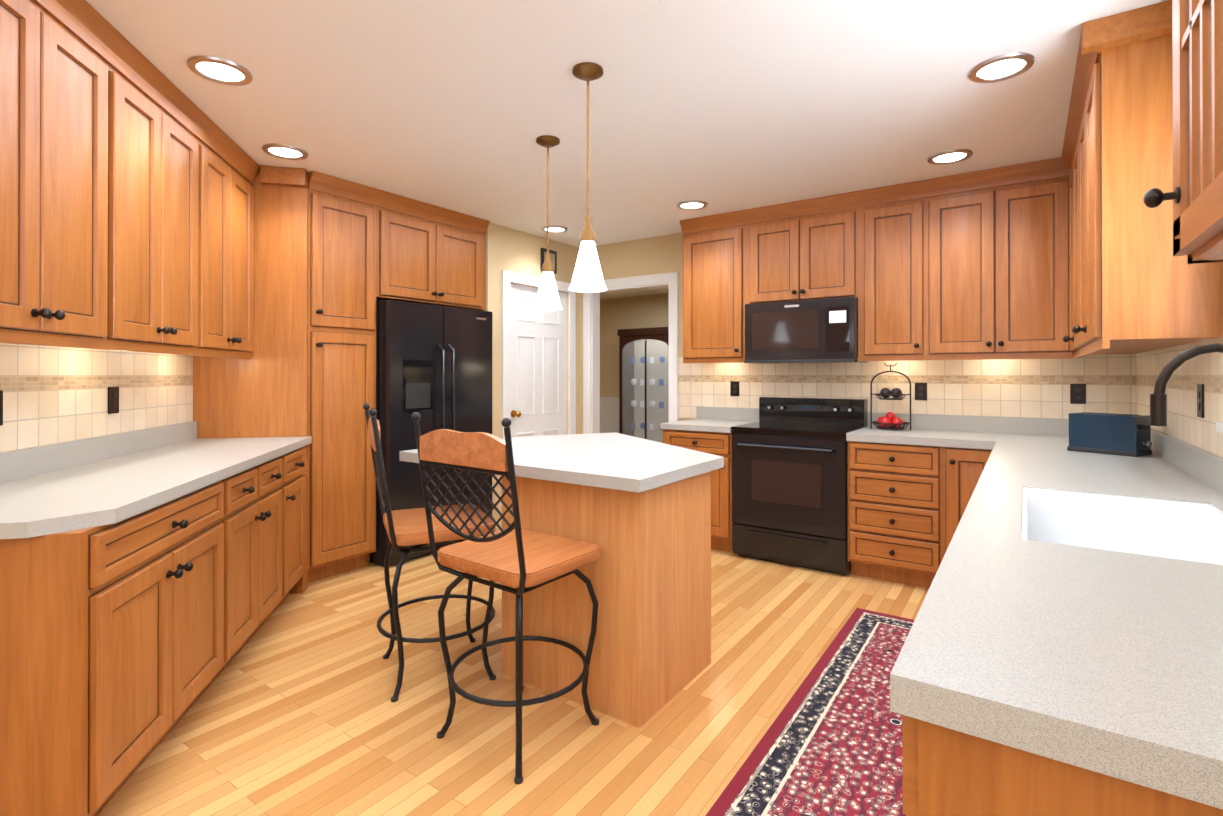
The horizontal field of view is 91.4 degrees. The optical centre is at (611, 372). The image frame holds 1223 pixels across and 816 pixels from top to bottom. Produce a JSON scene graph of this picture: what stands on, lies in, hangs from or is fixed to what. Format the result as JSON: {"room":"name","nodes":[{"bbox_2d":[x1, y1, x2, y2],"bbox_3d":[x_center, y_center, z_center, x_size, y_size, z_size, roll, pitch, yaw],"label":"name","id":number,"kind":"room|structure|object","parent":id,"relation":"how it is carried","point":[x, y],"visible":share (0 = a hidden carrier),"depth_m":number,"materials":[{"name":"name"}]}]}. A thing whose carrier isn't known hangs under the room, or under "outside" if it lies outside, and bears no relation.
{"room":"kitchen","nodes":[
{"label":"kitchen","id":0,"kind":"room"},
{"bbox_2d":[97,549,928,815],"bbox_3d":[0.215,1.323,4.302,10.500,0.060,13.500,0,0,35],"label":"floor","id":1,"kind":"structure","parent":0,"point":[293,710],"depth_m":2.22,"materials":[{"name":"brown wood"}]},
{"bbox_2d":[0,473,231,815],"bbox_3d":[-1.749,0.850,1.898,0.620,0.870,0.860,0,0,-12],"label":"base cabinet","id":2,"kind":"object","parent":1,"relation":"on","point":[151,579],"depth_m":1.62,"materials":[{"name":"brown wood"}]},
{"bbox_2d":[0,437,311,540],"bbox_3d":[-1.873,0.397,2.479,0.628,0.040,2.095,0,0,-12],"label":"countertop","id":3,"kind":"structure","parent":2,"relation":"on","point":[61,502],"depth_m":2.03,"materials":[{"name":"grey stone"}]},
{"bbox_2d":[193,165,307,588],"bbox_3d":[-2.118,0.041,3.493,0.611,2.498,0.068,0,0,-12],"label":"panel","id":4,"kind":"object","parent":1,"relation":"on","point":[262,391],"visible":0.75,"depth_m":3.53,"materials":[{"name":"brown wood"}]},
{"bbox_2d":[232,449,287,658],"bbox_3d":[-1.920,0.853,2.669,0.620,0.870,0.720,0,0,-12],"label":"base cabinet","id":5,"kind":"object","parent":1,"relation":"on","point":[260,490],"depth_m":2.74,"materials":[{"name":"brown wood"}]},
{"bbox_2d":[288,441,311,594],"bbox_3d":[-2.050,0.855,3.261,0.620,0.870,0.491,0,0,-12],"label":"base cabinet","id":6,"kind":"object","parent":1,"relation":"on","point":[296,457],"depth_m":3.33,"materials":[{"name":"brown wood"}]},
{"bbox_2d":[308,171,489,582],"bbox_3d":[-1.648,0.044,4.340,0.682,2.498,1.430,0,0,35],"label":"tall cabinet","id":7,"kind":"object","parent":1,"relation":"on","point":[368,247],"visible":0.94,"depth_m":3.83,"materials":[{"name":"brown wood"}]},
{"bbox_2d":[363,403,495,701],"bbox_3d":[-0.778,0.715,2.597,0.540,1.155,0.496,0,0,-25],"label":"stool","id":8,"kind":"object","parent":1,"relation":"on","point":[405,528],"visible":0.9,"depth_m":2.47,"materials":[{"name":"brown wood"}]},
{"bbox_2d":[369,300,491,565],"bbox_3d":[-1.463,0.406,4.479,0.787,1.775,0.920,0,0,35],"label":"refrigerator","id":9,"kind":"object","parent":1,"relation":"on","point":[434,366],"visible":0.5,"depth_m":4.14,"materials":[{"name":"black metal"}]},
{"bbox_2d":[411,412,599,784],"bbox_3d":[-0.344,0.714,2.135,0.496,1.155,0.540,0,0,37],"label":"stool","id":10,"kind":"object","parent":1,"relation":"on","point":[515,554],"visible":0.98,"depth_m":2.00,"materials":[{"name":"brown wood"}]},
{"bbox_2d":[502,472,710,727],"bbox_3d":[-0.042,0.854,2.971,1.160,0.870,1.160,0,0,35],"label":"kitchen island","id":11,"kind":"object","parent":1,"relation":"on","point":[637,510],"depth_m":2.33,"materials":[{"name":"brown wood"}]},
{"bbox_2d":[399,432,723,491],"bbox_3d":[-0.070,0.396,3.011,1.350,0.046,1.350,0,0,35],"label":"island countertop","id":12,"kind":"structure","parent":11,"relation":"on","point":[618,462],"depth_m":2.53,"materials":[{"name":"white stone"}]},
{"bbox_2d":[617,327,668,442],"bbox_3d":[0.593,0.327,8.878,0.960,1.960,0.380,0,0,35],"label":"curio cabinet","id":13,"kind":"object","parent":1,"relation":"on","point":[643,383],"visible":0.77,"depth_m":8.98,"materials":[{"name":"brown wood"}]},
{"bbox_2d":[660,407,758,552],"bbox_3d":[0.771,0.789,4.597,0.569,1.010,0.662,0,0,35],"label":"base cabinet","id":14,"kind":"object","parent":1,"relation":"on","point":[709,430],"visible":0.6,"depth_m":4.31,"materials":[{"name":"brown wood"}]},
{"bbox_2d":[731,397,867,574],"bbox_3d":[1.319,0.740,4.202,0.770,1.105,0.697,0,0,35],"label":"range","id":15,"kind":"object","parent":1,"relation":"on","point":[789,480],"visible":0.96,"depth_m":3.98,"materials":[{"name":"black metal"}]},
{"bbox_2d":[706,608,914,815],"bbox_3d":[0.792,1.280,1.927,0.620,0.009,2.800,0,0,35],"label":"rug","id":16,"kind":"object","parent":1,"relation":"on","point":[830,743],"visible":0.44,"depth_m":2.05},
{"bbox_2d":[846,439,945,587],"bbox_3d":[1.872,0.857,3.857,0.528,0.870,0.620,0,0,35],"label":"base cabinet","id":17,"kind":"object","parent":1,"relation":"on","point":[897,488],"depth_m":3.60,"materials":[{"name":"brown wood"}]},
{"bbox_2d":[846,427,1068,446],"bbox_3d":[2.245,0.404,3.592,1.444,0.046,0.624,0,0,35],"label":"countertop","id":18,"kind":"structure","parent":17,"relation":"on","point":[916,434],"depth_m":3.59,"materials":[{"name":"grey stone"}]},
{"bbox_2d":[870,363,910,429],"bbox_3d":[1.876,0.157,4.015,0.250,0.448,0.237,0,0,27],"label":"fruit stand","id":19,"kind":"object","parent":18,"relation":"on","point":[888,420],"visible":1,"depth_m":3.98,"materials":[{"name":"black metal"}]},
{"bbox_2d":[946,443,989,542],"bbox_3d":[2.207,0.856,3.624,0.288,0.870,0.620,0,0,35],"label":"base cabinet","id":20,"kind":"object","parent":1,"relation":"on","point":[964,461],"depth_m":3.40,"materials":[{"name":"brown wood"}]},
{"bbox_2d":[978,439,1222,510],"bbox_3d":[1.960,0.400,2.489,0.653,0.046,1.512,0,0,35],"label":"countertop","id":21,"kind":"structure","parent":20,"relation":"on","point":[1010,467],"depth_m":2.19,"materials":[{"name":"grey stone"}]},
{"bbox_2d":[1067,412,1151,456],"bbox_3d":[2.359,0.286,2.823,0.168,0.183,0.282,0,0,-30],"label":"toaster","id":22,"kind":"object","parent":21,"relation":"on","point":[1116,434],"visible":0.92,"depth_m":2.76,"materials":[{"name":"blue metal"}]},
{"bbox_2d":[974,487,1021,534],"bbox_3d":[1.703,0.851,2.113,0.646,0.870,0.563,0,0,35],"label":"countertop","id":23,"kind":"structure","parent":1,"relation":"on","point":[992,516],"depth_m":1.57,"materials":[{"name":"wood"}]},
{"bbox_2d":[903,719,1222,815],"bbox_3d":[0.762,0.847,0.758,0.646,0.870,0.464,0,0,35],"label":"base cabinet","id":24,"kind":"object","parent":1,"relation":"on","point":[945,774],"depth_m":0.69,"materials":[{"name":"brown wood"}]},
{"bbox_2d":[890,531,1222,814],"bbox_3d":[0.848,0.395,0.890,0.653,0.046,0.824,0,0,35],"label":"countertop","id":25,"kind":"structure","parent":24,"relation":"on","point":[1102,662],"depth_m":0.77,"materials":[{"name":"grey stone"}]},
{"bbox_2d":[1150,343,1222,425],"bbox_3d":[1.449,0.151,1.410,0.254,0.446,0.142,0,0,35],"label":"faucet","id":26,"kind":"object","parent":25,"relation":"on","point":[1158,400],"depth_m":1.49,"materials":[{"name":"grey metal"}]},
{"bbox_2d":[485,223,580,532],"bbox_3d":[-0.692,0.046,5.296,0.120,2.500,1.210,0,0,35],"label":"wall","id":27,"kind":"structure","parent":0,"point":[510,249],"depth_m":4.92,"materials":[{"name":"beige paint"}]},
{"bbox_2d":[502,270,575,438],"bbox_3d":[-0.620,0.228,5.279,0.018,2.135,0.955,0,0,35],"label":"door frame","id":28,"kind":"structure","parent":27,"relation":"attached to","point":[508,277],"depth_m":4.99,"materials":[{"name":"white paint"}]},
{"bbox_2d":[511,283,566,437],"bbox_3d":[-0.625,0.268,5.282,0.115,2.039,0.777,0,0,35],"label":"door","id":29,"kind":"structure","parent":27,"relation":"in","point":[538,372],"depth_m":5.27,"materials":[{"name":"white paint"}]},
{"bbox_2d":[540,248,556,273],"bbox_3d":[-0.562,-1.004,5.361,0.023,0.200,0.200,0,0,35],"label":"picture frame","id":30,"kind":"object","parent":27,"relation":"attached to","point":[543,252],"visible":0.57,"depth_m":5.37,"materials":[{"name":"black"}]},
{"bbox_2d":[86,0,1167,298],"bbox_3d":[0.215,-1.257,4.310,10.500,0.100,13.500,0,0,35],"label":"ceiling","id":31,"kind":"structure","parent":0,"point":[716,106],"depth_m":2.59,"materials":[{"name":"white paint"}]},
{"bbox_2d":[186,56,252,85],"bbox_3d":[-1.568,-1.207,2.395,0.224,0.011,0.224,0,0,35],"label":"recessed light","id":32,"kind":"object","parent":31,"relation":"in","point":[219,70],"visible":1,"depth_m":2.38,"materials":[{"name":"white glass"}]},
{"bbox_2d":[262,143,307,159],"bbox_3d":[-1.781,-1.204,3.262,0.224,0.011,0.224,0,0,35],"label":"recessed light","id":33,"kind":"object","parent":31,"relation":"in","point":[285,151],"visible":1,"depth_m":3.25,"materials":[{"name":"white glass"}]},
{"bbox_2d":[533,135,562,310],"bbox_3d":[-0.330,-0.771,3.104,0.156,0.880,0.156,0,0,35],"label":"pendant light","id":34,"kind":"object","parent":31,"relation":"hanging from","point":[547,298],"visible":1,"depth_m":3.07,"materials":[{"name":"white glass"}]},
{"bbox_2d":[541,226,567,232],"bbox_3d":[-0.476,-1.198,4.997,0.224,0.011,0.224,0,0,35],"label":"recessed light","id":35,"kind":"object","parent":31,"relation":"in","point":[557,229],"visible":0.9,"depth_m":5.00,"materials":[{"name":"white glass"}]},
{"bbox_2d":[569,62,606,291],"bbox_3d":[-0.095,-0.773,2.392,0.156,0.880,0.156,0,0,35],"label":"pendant light","id":36,"kind":"object","parent":31,"relation":"hanging from","point":[587,276],"visible":1,"depth_m":2.36,"materials":[{"name":"white glass"}]},
{"bbox_2d":[676,200,707,209],"bbox_3d":[0.578,-1.201,4.289,0.224,0.011,0.224,0,0,35],"label":"recessed light","id":37,"kind":"object","parent":31,"relation":"in","point":[691,205],"visible":0.96,"depth_m":4.27,"materials":[{"name":"white glass"}]},
{"bbox_2d":[927,149,972,164],"bbox_3d":[1.891,-1.204,3.339,0.224,0.011,0.224,0,0,35],"label":"recessed light","id":38,"kind":"object","parent":31,"relation":"in","point":[949,156],"visible":1,"depth_m":3.33,"materials":[{"name":"white glass"}]},
{"bbox_2d":[968,53,1034,82],"bbox_3d":[1.547,-1.207,2.373,0.224,0.011,0.224,0,0,35],"label":"recessed light","id":39,"kind":"object","parent":31,"relation":"in","point":[1001,67],"visible":1,"depth_m":2.36,"materials":[{"name":"white glass"}]},
{"bbox_2d":[600,294,668,396],"bbox_3d":[2.647,0.054,7.804,10.500,2.500,0.120,0,0,35],"label":"wall","id":40,"kind":"structure","parent":0,"point":[645,311],"depth_m":9.49,"materials":[{"name":"beige paint"}]},
{"bbox_2d":[600,397,618,432],"bbox_3d":[2.243,0.844,7.991,9.380,0.920,0.030,0,0,35],"label":"wainscoting","id":41,"kind":"structure","parent":40,"relation":"attached to","point":[609,414],"depth_m":9.57,"materials":[{"name":"white paint"}]},
{"bbox_2d":[581,233,695,433],"bbox_3d":[1.083,0.045,4.872,5.080,2.500,0.120,0,0,35],"label":"wall","id":42,"kind":"structure","parent":0,"point":[650,256],"depth_m":5.35,"materials":[{"name":"beige paint"}]},
{"bbox_2d":[583,272,677,433],"bbox_3d":[0.187,0.214,5.483,1.020,2.165,0.138,0,0,35],"label":"trim","id":43,"kind":"structure","parent":42,"relation":"attached to","point":[591,362],"depth_m":5.67,"materials":[{"name":"white paint"}]},
{"bbox_2d":[681,220,747,362],"bbox_3d":[0.880,-0.616,4.732,0.548,1.020,0.340,0,0,35],"label":"upper cabinet","id":44,"kind":"object","parent":42,"relation":"attached to","point":[715,256],"depth_m":4.59,"materials":[{"name":"brown wood"}]},
{"bbox_2d":[748,200,859,303],"bbox_3d":[1.423,-0.817,4.356,0.774,0.620,0.340,0,0,35],"label":"upper cabinet","id":45,"kind":"object","parent":42,"relation":"attached to","point":[809,253],"depth_m":4.19,"materials":[{"name":"brown wood"}]},
{"bbox_2d":[744,297,866,363],"bbox_3d":[1.403,-0.288,4.325,0.766,0.432,0.410,0,0,35],"label":"microwave","id":46,"kind":"object","parent":45,"relation":"attached to","point":[814,331],"visible":0.98,"depth_m":4.14,"materials":[{"name":"black"}]},
{"bbox_2d":[858,192,927,359],"bbox_3d":[1.908,-0.618,4.018,0.408,1.020,0.340,0,0,35],"label":"upper cabinet","id":47,"kind":"object","parent":42,"relation":"attached to","point":[893,302],"depth_m":3.87,"materials":[{"name":"brown wood"}]},
{"bbox_2d":[678,354,1135,418],"bbox_3d":[1.803,0.123,4.290,2.986,0.520,0.010,0,0,35],"label":"backsplash","id":48,"kind":"structure","parent":42,"relation":"attached to","point":[1029,388],"depth_m":3.99,"materials":[{"name":"tile"}]},
{"bbox_2d":[730,381,738,395],"bbox_3d":[0.999,0.130,4.838,0.075,0.120,0.009,0,0,35],"label":"electrical outlet plate","id":49,"kind":"object","parent":48,"relation":"attached to","point":[734,385],"depth_m":4.84,"materials":[{"name":"black plastic"}]},
{"bbox_2d":[915,383,926,399],"bbox_3d":[2.108,0.127,4.067,0.075,0.120,0.009,0,0,35],"label":"electrical outlet plate","id":50,"kind":"object","parent":48,"relation":"attached to","point":[920,388],"depth_m":4.06,"materials":[{"name":"black plastic"}]},
{"bbox_2d":[1070,384,1085,403],"bbox_3d":[2.801,0.126,3.584,0.075,0.120,0.009,0,0,35],"label":"electrical outlet plate","id":51,"kind":"object","parent":48,"relation":"attached to","point":[1077,393],"depth_m":3.58,"materials":[{"name":"black plastic"}]},
{"bbox_2d":[867,412,1068,434],"bbox_3d":[2.409,0.331,3.846,1.424,0.100,0.020,0,0,35],"label":"backsplash","id":52,"kind":"structure","parent":42,"relation":"attached to","point":[931,422],"depth_m":3.84,"materials":[{"name":"grey stone"}]},
{"bbox_2d":[928,168,1067,359],"bbox_3d":[2.378,-0.619,3.691,0.736,1.020,0.340,0,0,35],"label":"upper cabinet","id":53,"kind":"object","parent":42,"relation":"attached to","point":[996,247],"depth_m":3.54,"materials":[{"name":"brown wood"}]},
{"bbox_2d":[1064,124,1141,355],"bbox_3d":[2.492,-0.621,2.953,0.330,1.020,0.777,0,0,35],"label":"upper cabinet","id":54,"kind":"object","parent":42,"relation":"attached to","point":[1068,254],"depth_m":3.26,"materials":[{"name":"brown wood"}]},
{"bbox_2d":[1076,24,1222,351],"bbox_3d":[2.048,-0.623,2.314,0.330,1.020,0.779,0,0,35],"label":"upper cabinet","id":55,"kind":"object","parent":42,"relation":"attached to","point":[1133,295],"depth_m":2.03,"materials":[{"name":"brown wood"}]},
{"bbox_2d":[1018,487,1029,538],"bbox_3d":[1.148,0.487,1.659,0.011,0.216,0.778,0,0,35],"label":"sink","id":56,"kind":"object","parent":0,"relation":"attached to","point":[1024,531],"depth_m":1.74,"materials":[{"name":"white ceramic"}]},
{"bbox_3d":[1.278,0.032,0.808,0.120,2.500,6.570,0,0,35],"label":"wall","id":57,"kind":"structure","parent":0,"visible":0},
{"bbox_2d":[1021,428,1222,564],"bbox_3d":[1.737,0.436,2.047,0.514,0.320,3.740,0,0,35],"label":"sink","id":58,"kind":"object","parent":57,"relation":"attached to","point":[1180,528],"depth_m":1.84,"materials":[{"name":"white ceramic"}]},
{"bbox_2d":[1136,337,1222,458],"bbox_3d":[1.911,0.115,1.833,0.010,0.520,3.900,0,0,35],"label":"backsplash","id":59,"kind":"structure","parent":57,"relation":"attached to","point":[1186,424],"depth_m":2.33,"materials":[{"name":"tile"}]},
{"bbox_2d":[1197,384,1203,417],"bbox_3d":[2.121,0.101,2.152,0.009,0.120,0.075,0,0,35],"label":"outlet plates","id":60,"kind":"object","parent":59,"relation":"attached to","point":[1200,400],"visible":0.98,"depth_m":2.14,"materials":[{"name":"black plastic"}]},
{"bbox_2d":[1143,0,1222,263],"bbox_3d":[0.823,-0.698,0.591,0.372,1.038,0.770,0,0,35],"label":"upper cabinet","id":61,"kind":"object","parent":57,"relation":"attached to","point":[1196,195],"visible":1,"depth_m":0.87,"materials":[{"name":"brown wood"}]},
{"bbox_2d":[1216,422,1222,432],"bbox_3d":[1.596,-0.371,1.349,0.095,1.220,1.270,0,0,35],"label":"window","id":62,"kind":"structure","parent":57,"relation":"in","point":[1219,426],"depth_m":1.86,"materials":[{"name":"white paint"}]},
{"bbox_3d":[-1.984,0.033,1.178,0.128,2.500,5.950,0,0,-12],"label":"wall","id":63,"kind":"structure","parent":0,"visible":0},
{"bbox_2d":[0,0,119,343],"bbox_3d":[-1.876,-0.625,1.762,0.330,1.020,0.700,0,0,-12],"label":"upper cabinet","id":64,"kind":"object","parent":63,"relation":"attached to","point":[60,82],"depth_m":1.88,"materials":[{"name":"brown wood"}]},
{"bbox_2d":[0,343,192,452],"bbox_3d":[-2.092,0.116,1.985,0.009,0.520,2.973,0,0,-12],"label":"backsplash","id":65,"kind":"structure","parent":63,"relation":"attached to","point":[52,395],"depth_m":2.49,"materials":[{"name":"tile"}]},
{"bbox_2d":[0,390,2,425],"bbox_3d":[-2.089,0.121,2.020,0.010,0.120,0.075,0,0,-13],"label":"electrical outlet plate","id":66,"kind":"object","parent":65,"relation":"attached to","point":[1,391],"depth_m":2.05,"materials":[{"name":"black plastic"}]},
{"bbox_2d":[108,387,118,413],"bbox_3d":[-2.237,0.123,2.684,0.010,0.120,0.075,0,0,-13],"label":"electrical outlet plate","id":67,"kind":"object","parent":65,"relation":"attached to","point":[113,400],"depth_m":2.67,"materials":[{"name":"black plastic"}]},
{"bbox_2d":[0,421,195,480],"bbox_3d":[-2.170,0.327,2.413,0.020,0.100,2.095,0,0,-12],"label":"backsplash","id":68,"kind":"structure","parent":63,"relation":"attached to","point":[42,459],"depth_m":2.46,"materials":[{"name":"grey stone"}]},
{"bbox_2d":[28,56,203,351],"bbox_3d":[-2.028,-0.623,2.446,0.330,1.020,0.700,0,0,-12],"label":"upper cabinet","id":69,"kind":"object","parent":63,"relation":"attached to","point":[129,171],"depth_m":2.45,"materials":[{"name":"brown wood"}]},
{"bbox_2d":[152,132,255,355],"bbox_3d":[-2.179,-0.621,3.129,0.330,1.020,0.700,0,0,-12],"label":"upper cabinet","id":70,"kind":"object","parent":63,"relation":"attached to","point":[228,190],"depth_m":3.12,"materials":[{"name":"brown wood"}]}
]}

